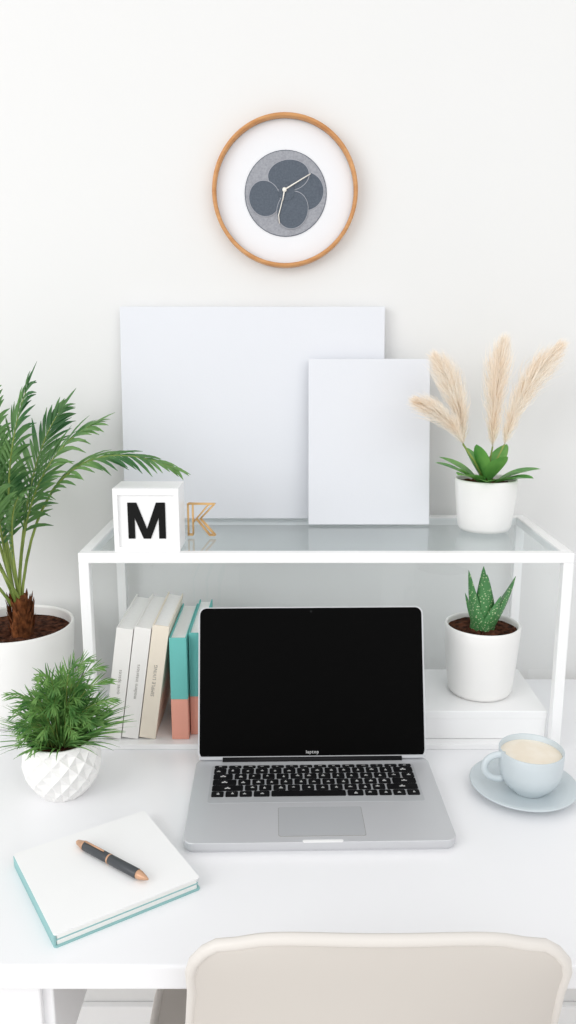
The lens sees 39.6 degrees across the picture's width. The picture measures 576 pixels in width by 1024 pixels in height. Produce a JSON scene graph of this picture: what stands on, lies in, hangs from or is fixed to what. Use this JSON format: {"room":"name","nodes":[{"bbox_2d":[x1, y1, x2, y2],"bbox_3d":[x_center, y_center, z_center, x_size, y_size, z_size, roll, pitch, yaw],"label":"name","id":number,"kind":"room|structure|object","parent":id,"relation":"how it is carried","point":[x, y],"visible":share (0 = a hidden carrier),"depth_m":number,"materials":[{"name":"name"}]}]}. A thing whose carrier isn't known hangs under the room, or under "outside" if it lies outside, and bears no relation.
{"room":"home office","nodes":[
{"label":"home office","id":0,"kind":"room"},
{"bbox_2d":[0,0,575,1001],"bbox_3d":[0.000,-0.415,1.282,5.200,2.900,0.100,0,12,0],"label":"wall","id":1,"kind":"structure","parent":0,"point":[455,120],"depth_m":1.23,"materials":[{"name":"paint"}]},
{"bbox_2d":[212,112,357,267],"bbox_3d":[-0.004,-0.481,1.204,0.218,0.218,0.025,0,12,0],"label":"wall clock","id":2,"kind":"object","parent":1,"relation":"attached to","point":[285,193],"visible":1,"depth_m":1.20,"materials":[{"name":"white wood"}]},
{"bbox_2d":[76,1002,575,1023],"bbox_3d":[0.000,0.972,1.518,5.200,0.090,0.015,0,12,0],"label":"baseboard","id":3,"kind":"structure","parent":1,"relation":"attached to","point":[90,1012],"depth_m":1.50,"materials":[{"name":"white paint"}]},
{"bbox_2d":[149,932,571,1023],"bbox_3d":[0.075,0.707,0.926,0.494,0.854,0.432,0,12,0],"label":"desk chair","id":4,"kind":"object","parent":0,"point":[266,977],"depth_m":0.65,"materials":[{"name":"beige plastic"}]},
{"bbox_3d":[0.000,1.415,-0.113,5.200,0.100,3.590,0,12,0],"label":"floor","id":5,"kind":"structure","parent":0,"visible":0},
{"bbox_2d":[0,679,575,1023],"bbox_3d":[0.000,0.718,1.126,1.700,0.750,0.643,0,12,0],"label":"desk","id":6,"kind":"object","parent":5,"relation":"on","point":[506,870],"visible":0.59,"depth_m":0.85,"materials":[{"name":"laminate"}]},
{"bbox_2d":[0,650,133,801],"bbox_3d":[-0.281,0.263,1.005,0.180,0.190,0.162,-2,12,-10],"label":"potted fern","id":7,"kind":"object","parent":6,"relation":"on","point":[61,758],"visible":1,"depth_m":0.98,"materials":[{"name":"green plant"}]},
{"bbox_2d":[0,362,190,729],"bbox_3d":[-0.378,0.052,1.163,0.449,0.536,0.272,-3,12,-13],"label":"potted palm","id":8,"kind":"object","parent":6,"relation":"on","point":[32,636],"visible":0.92,"depth_m":1.16,"materials":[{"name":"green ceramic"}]},
{"bbox_2d":[13,811,199,947],"bbox_3d":[-0.196,0.384,0.856,0.154,0.014,0.147,-8,14,-32],"label":"notebook","id":9,"kind":"object","parent":6,"relation":"on","point":[75,895],"visible":1,"depth_m":0.83,"materials":[{"name":"white paper"}]},
{"bbox_2d":[76,840,148,879],"bbox_3d":[-0.189,0.371,0.855,0.110,0.012,0.011,8,15,34],"label":"pen","id":10,"kind":"object","parent":9,"relation":"on","point":[112,860],"visible":1,"depth_m":0.85,"materials":[{"name":"black metal"}]},
{"bbox_2d":[183,606,455,851],"bbox_3d":[0.035,0.256,0.998,0.313,0.207,0.252,0,12,0],"label":"laptop","id":11,"kind":"object","parent":6,"relation":"on","point":[312,736],"visible":1,"depth_m":1.07,"materials":[{"name":"metal"}]},
{"bbox_2d":[78,515,574,748],"bbox_3d":[0.051,0.170,1.213,0.662,0.286,0.242,0,12,0],"label":"glass shelf","id":12,"kind":"object","parent":6,"relation":"on","point":[557,552],"visible":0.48,"depth_m":1.09,"materials":[{"name":"white paint"}]},
{"bbox_2d":[112,481,184,551],"bbox_3d":[-0.188,0.005,1.091,0.088,0.086,0.059,0,12,0],"label":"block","id":13,"kind":"object","parent":12,"relation":"on","point":[148,516],"visible":1,"depth_m":1.07,"materials":[{"name":"white paint"}]},
{"bbox_2d":[105,592,212,738],"bbox_3d":[-0.177,0.222,1.200,0.168,0.172,0.164,0,12,0],"label":"books","id":14,"kind":"object","parent":12,"relation":"on","point":[156,649],"visible":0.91,"depth_m":1.13,"materials":[{"name":"paper"}]},
{"bbox_2d":[187,502,215,535],"bbox_3d":[-0.125,0.011,1.157,0.041,0.048,0.010,1,12,4],"label":"letter","id":15,"kind":"object","parent":12,"relation":"on","point":[200,520],"visible":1,"depth_m":1.16,"materials":[{"name":"gold metal"}]},
{"bbox_2d":[120,307,384,518],"bbox_3d":[-0.055,-0.154,1.260,0.410,0.330,0.044,0,12,0],"label":"canvas","id":16,"kind":"object","parent":12,"relation":"on","point":[219,395],"visible":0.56,"depth_m":1.25},
{"bbox_2d":[308,359,429,524],"bbox_3d":[0.124,-0.108,1.233,0.186,0.252,0.057,0,12,0],"label":"canvas","id":17,"kind":"object","parent":12,"relation":"on","point":[369,455],"visible":0.88,"depth_m":1.23},
{"bbox_2d":[424,669,546,737],"bbox_3d":[0.278,0.287,1.207,0.177,0.043,0.149,0,12,0],"label":"storage box","id":18,"kind":"object","parent":12,"relation":"on","point":[447,714],"visible":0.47,"depth_m":1.14,"materials":[{"name":"paint"}]},
{"bbox_2d":[444,566,520,701],"bbox_3d":[0.286,0.174,1.178,0.110,0.189,0.110,0,12,0],"label":"aloe","id":19,"kind":"object","parent":18,"relation":"on","point":[482,643],"visible":1,"depth_m":1.15,"materials":[{"name":"white ceramic"}]},
{"bbox_2d":[404,331,569,533],"bbox_3d":[0.284,-0.115,1.162,0.243,0.292,0.112,0,12,0],"label":"pot plant","id":20,"kind":"object","parent":12,"relation":"on","point":[485,499],"visible":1,"depth_m":1.15,"materials":[{"name":"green plant"}]},
{"bbox_2d":[470,758,575,811],"bbox_3d":[0.300,0.350,1.021,0.134,0.014,0.134,0,12,0],"label":"saucer","id":21,"kind":"object","parent":6,"relation":"on","point":[563,795],"visible":0.64,"depth_m":1.00,"materials":[{"name":"white ceramic"}]},
{"bbox_2d":[481,733,564,797],"bbox_3d":[0.301,0.324,1.014,0.092,0.057,0.080,8,14,33],"label":"coffee cup","id":22,"kind":"object","parent":21,"relation":"on","point":[531,765],"visible":1,"depth_m":0.99,"materials":[{"name":"white ceramic"}]}
]}

